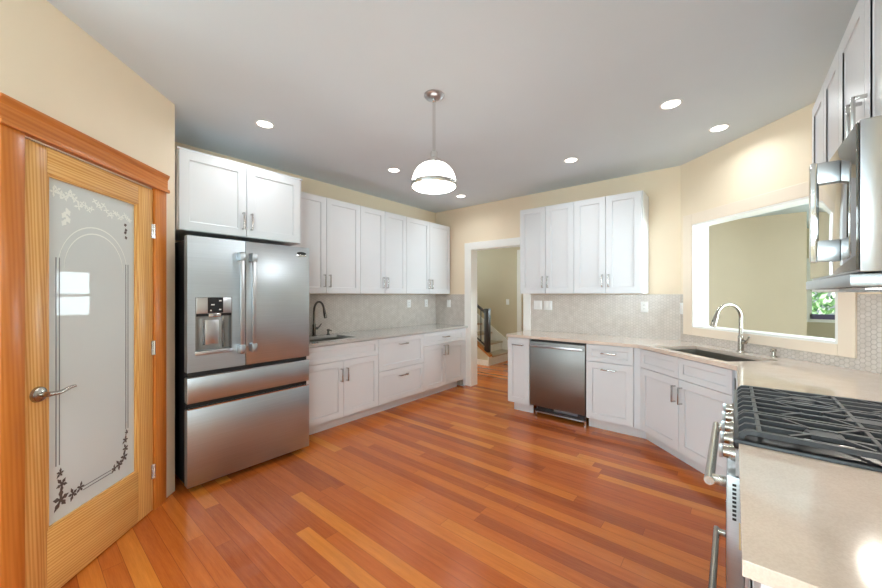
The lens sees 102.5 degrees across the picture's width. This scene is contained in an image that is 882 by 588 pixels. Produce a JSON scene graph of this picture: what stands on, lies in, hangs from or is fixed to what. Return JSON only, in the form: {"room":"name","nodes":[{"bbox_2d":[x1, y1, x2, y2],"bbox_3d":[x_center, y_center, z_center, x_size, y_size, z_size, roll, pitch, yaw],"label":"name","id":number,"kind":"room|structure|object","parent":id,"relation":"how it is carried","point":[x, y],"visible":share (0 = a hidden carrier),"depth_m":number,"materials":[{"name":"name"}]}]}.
{"room":"kitchen","nodes":[
{"label":"kitchen","id":0,"kind":"room"},
{"bbox_2d":[0,0,174,497],"bbox_3d":[-1.851,0.023,1.903,0.110,2.681,1.108,0,0,-5],"label":"wall","id":1,"kind":"structure","parent":0,"point":[49,64],"depth_m":1.82,"materials":[{"name":"beige paint"}]},
{"bbox_2d":[0,92,169,587],"bbox_3d":[-1.774,0.288,1.865,0.036,2.150,0.982,0,0,-5],"label":"door frame","id":2,"kind":"structure","parent":1,"relation":"attached to","point":[12,141],"depth_m":1.46,"materials":[{"name":"orange wood"}]},
{"bbox_2d":[25,138,155,587],"bbox_3d":[-1.768,0.349,1.862,0.099,2.012,0.762,0,0,-5],"label":"door","id":3,"kind":"structure","parent":1,"relation":"in","point":[90,231],"depth_m":1.76,"materials":[{"name":"brown wood"}]},
{"bbox_2d":[175,142,435,242],"bbox_3d":[-1.294,0.023,4.356,0.130,2.681,3.629,0,0,40],"label":"wall","id":4,"kind":"structure","parent":0,"point":[308,185],"depth_m":4.39,"materials":[{"name":"beige paint"}]},
{"bbox_2d":[175,146,301,245],"bbox_3d":[-1.809,-0.762,3.079,0.682,0.591,0.949,0,0,40],"label":"upper cabinet","id":5,"kind":"object","parent":4,"relation":"attached to","point":[216,197],"visible":0.94,"depth_m":2.81,"materials":[{"name":"white paint"}]},
{"bbox_2d":[292,192,359,293],"bbox_3d":[-1.341,-0.529,3.897,0.362,1.034,0.899,0,0,40],"label":"upper cabinet","id":6,"kind":"object","parent":4,"relation":"attached to","point":[330,228],"visible":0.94,"depth_m":3.84,"materials":[{"name":"white paint"}]},
{"bbox_2d":[309,294,435,335],"bbox_3d":[-0.932,0.231,4.686,0.008,0.468,2.660,0,0,40],"label":"backsplash","id":7,"kind":"structure","parent":4,"relation":"attached to","point":[345,312],"depth_m":4.64,"materials":[{"name":"tile"}]},
{"bbox_2d":[407,300,410,307],"bbox_3d":[-0.472,0.133,5.227,0.009,0.116,0.072,0,0,40],"label":"wall outlet","id":8,"kind":"object","parent":7,"relation":"attached to","point":[408,301],"visible":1,"depth_m":5.22,"materials":[{"name":"white plastic"}]},
{"bbox_2d":[359,206,405,293],"bbox_3d":[-0.813,-0.529,4.535,0.362,1.034,0.757,0,0,40],"label":"upper cabinet","id":9,"kind":"object","parent":4,"relation":"attached to","point":[382,233],"visible":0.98,"depth_m":4.41,"materials":[{"name":"white paint"}]},
{"bbox_2d":[406,217,449,293],"bbox_3d":[-0.271,-0.529,5.189,0.362,1.034,0.942,0,0,40],"label":"upper cabinet","id":10,"kind":"object","parent":4,"relation":"attached to","point":[427,243],"visible":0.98,"depth_m":5.06,"materials":[{"name":"white paint"}]},
{"bbox_2d":[61,360,725,587],"bbox_3d":[1.716,1.423,4.675,10.500,0.120,11.300,0,0,40],"label":"floor","id":11,"kind":"structure","parent":0,"point":[459,486],"depth_m":2.19,"materials":[{"name":"brown wood"}]},
{"bbox_2d":[175,235,308,488],"bbox_3d":[-1.727,0.479,2.989,0.886,1.768,0.896,0,0,40],"label":"refrigerator","id":12,"kind":"object","parent":11,"relation":"on","point":[242,307],"visible":0.98,"depth_m":2.64,"materials":[{"name":"silver metal"}]},
{"bbox_2d":[306,339,377,434],"bbox_3d":[-1.220,0.929,3.811,0.656,0.868,0.921,0,0,40],"label":"base cabinet","id":13,"kind":"object","parent":11,"relation":"on","point":[343,377],"visible":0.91,"depth_m":3.61,"materials":[{"name":"white paint"}]},
{"bbox_2d":[373,333,423,413],"bbox_3d":[-0.685,0.929,4.457,0.656,0.868,0.757,0,0,40],"label":"base cabinet","id":14,"kind":"object","parent":11,"relation":"on","point":[400,358],"visible":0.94,"depth_m":4.25,"materials":[{"name":"white paint"}]},
{"bbox_2d":[419,328,465,398],"bbox_3d":[-0.138,0.929,5.119,0.656,0.868,0.961,0,0,40],"label":"base cabinet","id":15,"kind":"object","parent":11,"relation":"on","point":[444,362],"visible":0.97,"depth_m":4.89,"materials":[{"name":"white paint"}]},
{"bbox_2d":[309,323,467,346],"bbox_3d":[-0.683,0.480,4.477,0.639,0.030,2.646,0,0,40],"label":"countertop","id":16,"kind":"structure","parent":15,"relation":"on","point":[354,336],"depth_m":4.23,"materials":[{"name":"grey stone"}]},
{"bbox_2d":[312,301,326,335],"bbox_3d":[-1.321,0.267,3.932,0.272,0.396,0.117,0,0,40],"label":"faucet","id":17,"kind":"object","parent":16,"relation":"on","point":[314,328],"visible":1,"depth_m":3.96,"materials":[{"name":"grey metal"}]},
{"bbox_2d":[309,337,343,341],"bbox_3d":[-1.240,0.593,3.805,0.419,0.194,0.564,0,0,40],"label":"sink","id":18,"kind":"object","parent":16,"relation":"in","point":[331,338],"visible":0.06,"depth_m":4.02,"materials":[{"name":"silver metal"}]},
{"bbox_2d":[477,313,507,364],"bbox_3d":[0.399,0.415,7.894,2.474,1.895,0.858,0,0,40],"label":"staircase","id":19,"kind":"structure","parent":11,"relation":"on","point":[499,343],"depth_m":7.57,"materials":[{"name":"white paint"}]},
{"bbox_2d":[508,337,533,412],"bbox_3d":[1.078,0.929,4.308,0.276,0.868,0.656,0,0,40],"label":"base cabinet","id":20,"kind":"object","parent":11,"relation":"on","point":[518,348],"visible":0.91,"depth_m":4.09,"materials":[{"name":"white paint"}]},
{"bbox_2d":[529,339,585,426],"bbox_3d":[1.406,0.934,4.004,0.604,0.858,0.649,0,0,40],"label":"dishwasher","id":21,"kind":"object","parent":11,"relation":"on","point":[557,368],"visible":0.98,"depth_m":3.77,"materials":[{"name":"silver metal"}]},
{"bbox_2d":[586,344,645,438],"bbox_3d":[1.861,0.929,3.660,0.520,0.868,0.656,0,0,40],"label":"base cabinet","id":22,"kind":"object","parent":11,"relation":"on","point":[612,372],"visible":0.98,"depth_m":3.45,"materials":[{"name":"white paint"}]},
{"bbox_2d":[640,349,737,475],"bbox_3d":[2.183,0.929,2.819,0.656,0.868,1.091,0,0,-5],"label":"base cabinet","id":23,"kind":"object","parent":11,"relation":"on","point":[681,399],"visible":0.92,"depth_m":2.78,"materials":[{"name":"white paint"}]},
{"bbox_2d":[506,330,881,401],"bbox_3d":[1.827,0.480,3.050,1.471,0.030,3.465,0,0,-15],"label":"countertop","id":24,"kind":"structure","parent":23,"relation":"on","point":[782,373],"depth_m":2.23,"materials":[{"name":"beige stone"}]},
{"bbox_2d":[672,349,756,389],"bbox_3d":[2.155,0.598,2.838,0.424,0.204,0.744,0,0,-5],"label":"sink","id":25,"kind":"object","parent":24,"relation":"in","point":[703,353],"visible":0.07,"depth_m":3.02,"materials":[{"name":"silver metal"}]},
{"bbox_2d":[710,303,749,351],"bbox_3d":[2.320,0.266,2.832,0.289,0.398,0.117,0,0,-5],"label":"faucet","id":26,"kind":"object","parent":24,"relation":"on","point":[741,341],"visible":1,"depth_m":2.86,"materials":[{"name":"silver metal"}]},
{"bbox_2d":[770,348,776,357],"bbox_3d":[2.446,0.432,2.612,0.090,0.066,0.040,0,0,-34],"label":"soap dispenser","id":27,"kind":"object","parent":24,"relation":"on","point":[773,354],"visible":1,"depth_m":2.62,"materials":[{"name":"silver metal"}]},
{"bbox_2d":[750,579,771,587],"bbox_3d":[0.979,0.929,0.663,0.664,0.868,0.618,0,0,40],"label":"base cabinet","id":28,"kind":"object","parent":11,"relation":"on","point":[753,584],"visible":0.09,"depth_m":0.92,"materials":[{"name":"white paint"}]},
{"bbox_2d":[739,444,881,587],"bbox_3d":[0.982,0.480,0.656,0.655,0.030,0.631,0,0,40],"label":"countertop","id":29,"kind":"structure","parent":28,"relation":"on","point":[806,522],"depth_m":0.72,"materials":[{"name":"beige stone"}]},
{"bbox_2d":[704,385,881,587],"bbox_3d":[1.393,0.894,1.226,0.742,0.938,0.761,0,0,40],"label":"gas range","id":30,"kind":"object","parent":11,"relation":"on","point":[834,429],"visible":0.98,"depth_m":1.17,"materials":[{"name":"silver metal"}]},
{"bbox_2d":[733,390,881,472],"bbox_3d":[1.423,0.471,1.201,0.665,0.032,0.761,0,0,40],"label":"cooktop","id":31,"kind":"object","parent":30,"relation":"in","point":[846,459],"depth_m":1.06,"materials":[{"name":"black metal"}]},
{"bbox_2d":[47,0,857,227],"bbox_3d":[0.791,-1.378,3.558,10.500,0.120,14.200,0,0,40],"label":"ceiling","id":32,"kind":"structure","parent":0,"point":[528,87],"depth_m":2.16,"materials":[{"name":"paint"}]},
{"bbox_2d":[255,120,274,128],"bbox_3d":[-1.360,-1.315,2.736,0.136,0.004,0.136,0,0,40],"label":"recessed light","id":33,"kind":"object","parent":32,"relation":"in","point":[262,123],"visible":1,"depth_m":2.73,"materials":[{"name":"white plastic"}]},
{"bbox_2d":[257,121,271,127],"bbox_3d":[-1.360,-1.316,2.736,0.105,0.002,0.105,0,0,40],"label":"diffuser","id":34,"kind":"object","parent":33,"relation":"attached to","point":[264,124],"depth_m":2.74,"materials":[{"name":"white plastic"}]},
{"bbox_2d":[388,168,399,172],"bbox_3d":[-0.497,-1.315,3.746,0.136,0.004,0.136,0,0,40],"label":"recessed light","id":35,"kind":"object","parent":32,"relation":"in","point":[394,170],"visible":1,"depth_m":3.75,"materials":[{"name":"white plastic"}]},
{"bbox_2d":[411,89,456,193],"bbox_3d":[-0.046,-1.001,2.338,0.306,0.632,0.306,0,0,40],"label":"pendant lamp","id":36,"kind":"object","parent":32,"relation":"hanging from","point":[433,176],"visible":1,"depth_m":2.26,"materials":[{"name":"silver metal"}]},
{"bbox_2d":[564,157,577,162],"bbox_3d":[1.273,-1.315,3.468,0.136,0.004,0.136,0,0,40],"label":"recessed light","id":37,"kind":"object","parent":32,"relation":"in","point":[573,159],"visible":1,"depth_m":3.47,"materials":[{"name":"white plastic"}]},
{"bbox_2d":[565,158,576,161],"bbox_3d":[1.273,-1.316,3.468,0.105,0.002,0.105,0,0,40],"label":"diffuser","id":38,"kind":"object","parent":37,"relation":"attached to","point":[568,159],"depth_m":3.47,"materials":[{"name":"white plastic"}]},
{"bbox_2d":[659,99,682,109],"bbox_3d":[1.590,-1.315,2.449,0.136,0.004,0.136,0,0,40],"label":"recessed light","id":39,"kind":"object","parent":32,"relation":"in","point":[672,103],"visible":1,"depth_m":2.45,"materials":[{"name":"white plastic"}]},
{"bbox_2d":[662,100,679,107],"bbox_3d":[1.590,-1.316,2.449,0.105,0.002,0.105,0,0,40],"label":"diffuser","id":40,"kind":"object","parent":39,"relation":"attached to","point":[670,103],"depth_m":2.45,"materials":[{"name":"white plastic"}]},
{"bbox_2d":[708,124,729,131],"bbox_3d":[2.200,-1.315,2.801,0.136,0.004,0.136,0,0,40],"label":"recessed light","id":41,"kind":"object","parent":32,"relation":"in","point":[721,127],"visible":1,"depth_m":2.80,"materials":[{"name":"white plastic"}]},
{"bbox_2d":[711,125,727,130],"bbox_3d":[2.200,-1.316,2.801,0.105,0.002,0.105,0,0,40],"label":"diffuser","id":42,"kind":"object","parent":41,"relation":"attached to","point":[719,127],"depth_m":2.80,"materials":[{"name":"white plastic"}]},
{"bbox_2d":[477,346,488,359],"bbox_3d":[0.059,0.489,7.551,2.280,1.748,0.099,0,0,40],"label":"wall","id":43,"kind":"structure","parent":0,"point":[481,355],"depth_m":6.88,"materials":[{"name":"beige paint"}]},
{"bbox_2d":[477,356,491,365],"bbox_3d":[0.062,1.278,7.539,2.300,0.170,0.114,0,0,40],"label":"baseboard","id":44,"kind":"structure","parent":43,"relation":"attached to","point":[488,362],"depth_m":6.82,"materials":[{"name":"white paint"}]},
{"bbox_2d":[477,341,491,356],"bbox_3d":[0.066,0.376,7.536,2.310,1.633,0.115,0,0,40],"label":"trim","id":45,"kind":"structure","parent":43,"relation":"attached to","point":[479,345],"depth_m":6.87,"materials":[{"name":"brown wood"}]},
{"bbox_2d":[477,304,490,351],"bbox_3d":[0.302,0.182,7.351,1.650,1.862,0.100,0,0,40],"label":"stair railing","id":46,"kind":"object","parent":45,"relation":"on","point":[487,312],"visible":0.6,"depth_m":6.83,"materials":[{"name":"brown metal"}]},
{"bbox_2d":[477,247,522,339],"bbox_3d":[0.997,0.023,8.041,5.100,2.681,0.130,0,0,40],"label":"wall","id":47,"kind":"structure","parent":0,"point":[496,268],"depth_m":7.73,"materials":[{"name":"beige paint"}]},
{"bbox_2d":[517,250,521,331],"bbox_3d":[1.641,0.213,7.408,0.100,2.300,0.025,0,0,40],"label":"trim","id":48,"kind":"structure","parent":47,"relation":"attached to","point":[519,295],"depth_m":7.41,"materials":[{"name":"white paint"}]},
{"bbox_2d":[436,166,680,293],"bbox_3d":[1.173,0.023,4.755,3.422,2.681,0.130,0,0,40],"label":"wall","id":49,"kind":"structure","parent":0,"point":[496,220],"depth_m":4.10,"materials":[{"name":"beige paint"}]},
{"bbox_2d":[436,294,464,324],"bbox_3d":[0.140,0.231,5.519,0.580,0.468,0.008,0,0,40],"label":"backsplash corner","id":50,"kind":"structure","parent":49,"relation":"attached to","point":[455,314],"depth_m":5.50,"materials":[{"name":"tile"}]},
{"bbox_2d":[464,237,530,385],"bbox_3d":[0.815,0.297,5.049,1.060,2.132,0.172,0,0,40],"label":"door frame","id":51,"kind":"structure","parent":49,"relation":"attached to","point":[471,249],"depth_m":5.28,"materials":[{"name":"white paint"}]},
{"bbox_2d":[520,202,574,293],"bbox_3d":[1.327,-0.529,4.294,0.663,1.034,0.362,0,0,40],"label":"upper cabinet","id":52,"kind":"object","parent":49,"relation":"attached to","point":[546,232],"visible":0.99,"depth_m":4.18,"materials":[{"name":"white paint"}]},
{"bbox_2d":[531,294,679,339],"bbox_3d":[1.812,0.231,4.136,1.641,0.468,0.008,0,0,40],"label":"backsplash","id":53,"kind":"structure","parent":49,"relation":"attached to","point":[599,314],"depth_m":4.03,"materials":[{"name":"tile"}]},
{"bbox_2d":[534,301,541,309],"bbox_3d":[1.255,0.135,4.586,0.112,0.115,0.009,0,0,40],"label":"wall switch","id":54,"kind":"object","parent":53,"relation":"attached to","point":[537,304],"visible":1,"depth_m":4.58,"materials":[{"name":"white plastic"}]},
{"bbox_2d":[544,301,551,309],"bbox_3d":[1.358,0.137,4.500,0.112,0.115,0.009,0,0,40],"label":"wall switch","id":55,"kind":"object","parent":53,"relation":"attached to","point":[547,304],"visible":1,"depth_m":4.50,"materials":[{"name":"white plastic"}]},
{"bbox_2d":[641,302,647,311],"bbox_3d":[2.189,0.133,3.812,0.072,0.116,0.009,0,0,40],"label":"wall outlet","id":56,"kind":"object","parent":53,"relation":"attached to","point":[644,305],"visible":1,"depth_m":3.81,"materials":[{"name":"white plastic"}]},
{"bbox_2d":[680,303,682,313],"bbox_3d":[2.439,0.141,3.587,0.009,0.116,0.045,0,0,-5],"label":"wall switch","id":57,"kind":"object","parent":53,"relation":"attached to","point":[681,304],"visible":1,"depth_m":3.58,"materials":[{"name":"white plastic"}]},
{"bbox_2d":[574,190,648,293],"bbox_3d":[1.844,-0.529,3.866,0.680,1.034,0.362,0,0,40],"label":"upper cabinet","id":58,"kind":"object","parent":49,"relation":"attached to","point":[611,233],"visible":1,"depth_m":3.73,"materials":[{"name":"white paint"}]},
{"bbox_2d":[709,212,806,335],"bbox_3d":[4.853,0.023,6.505,2.600,2.681,0.120,0,0,40],"label":"wall","id":59,"kind":"structure","parent":0,"point":[758,265],"depth_m":5.97,"materials":[{"name":"beige paint"}]},
{"bbox_2d":[681,102,881,373],"bbox_3d":[2.586,0.023,2.851,0.130,2.681,1.545,0,0,-5],"label":"wall","id":60,"kind":"structure","parent":0,"point":[777,155],"depth_m":2.87,"materials":[{"name":"beige paint"}]},
{"bbox_2d":[692,196,837,343],"bbox_3d":[2.586,-0.181,2.876,0.166,1.004,1.175,0,0,-5],"label":"lining","id":61,"kind":"object","parent":60,"relation":"attached to","point":[700,231],"visible":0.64,"depth_m":3.44,"materials":[{"name":"white paint"}]},
{"bbox_2d":[683,181,857,357],"bbox_3d":[2.508,-0.195,2.878,0.022,1.180,1.377,0,0,-5],"label":"window frame","id":62,"kind":"structure","parent":60,"relation":"in","point":[846,346],"depth_m":2.76,"materials":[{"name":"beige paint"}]},
{"bbox_2d":[680,294,881,373],"bbox_3d":[2.518,0.231,2.844,0.008,0.468,1.539,0,0,-5],"label":"backsplash","id":63,"kind":"structure","parent":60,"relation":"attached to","point":[869,306],"depth_m":2.18,"materials":[{"name":"tile"}]},
{"bbox_2d":[807,228,834,338],"bbox_3d":[8.173,0.023,6.360,2.700,2.681,0.130,0,0,40],"label":"wall","id":64,"kind":"structure","parent":0,"point":[815,329],"depth_m":6.92,"materials":[{"name":"beige paint"}]},
{"bbox_2d":[807,258,834,322],"bbox_3d":[8.041,-0.087,6.436,2.000,1.260,0.120,0,0,40],"label":"window","id":65,"kind":"structure","parent":64,"relation":"in","point":[824,318],"depth_m":6.99,"materials":[{"name":"white paint"}]},
{"bbox_3d":[0.378,0.023,-0.703,0.130,2.681,7.108,0,0,40],"label":"wall","id":66,"kind":"structure","parent":0,"visible":0},
{"bbox_2d":[812,47,881,291],"bbox_3d":[1.997,-0.529,1.656,0.362,1.034,0.663,0,0,40],"label":"upper cabinet","id":67,"kind":"object","parent":66,"relation":"attached to","point":[825,111],"visible":0.15,"depth_m":1.69,"materials":[{"name":"white paint"}]},
{"bbox_2d":[839,0,881,146],"bbox_3d":[1.541,-0.764,1.104,0.362,0.564,0.765,0,0,40],"label":"upper cabinet","id":68,"kind":"object","parent":66,"relation":"attached to","point":[860,47],"visible":0.58,"depth_m":1.21,"materials":[{"name":"white paint"}]},
{"bbox_2d":[806,115,881,289],"bbox_3d":[1.497,-0.245,1.141,0.474,0.453,0.765,0,0,40],"label":"microwave","id":69,"kind":"object","parent":68,"relation":"attached to","point":[845,191],"visible":1,"depth_m":1.02,"materials":[{"name":"silver metal"}]},
{"label":"outside","id":70,"kind":"structure","parent":0,"visible":0},
{"bbox_3d":[6.953,1.913,6.376,70.000,0.100,70.000,0,0,40],"label":"ground","id":71,"kind":"structure","parent":70,"visible":0},
{"bbox_2d":[812,292,834,313],"bbox_3d":[11.329,0.144,9.496,3.023,3.449,3.127,0,0,40],"label":"tree","id":72,"kind":"object","parent":71,"relation":"on","point":[822,295],"visible":0.08,"depth_m":9.57,"materials":[{"name":"green plant"}]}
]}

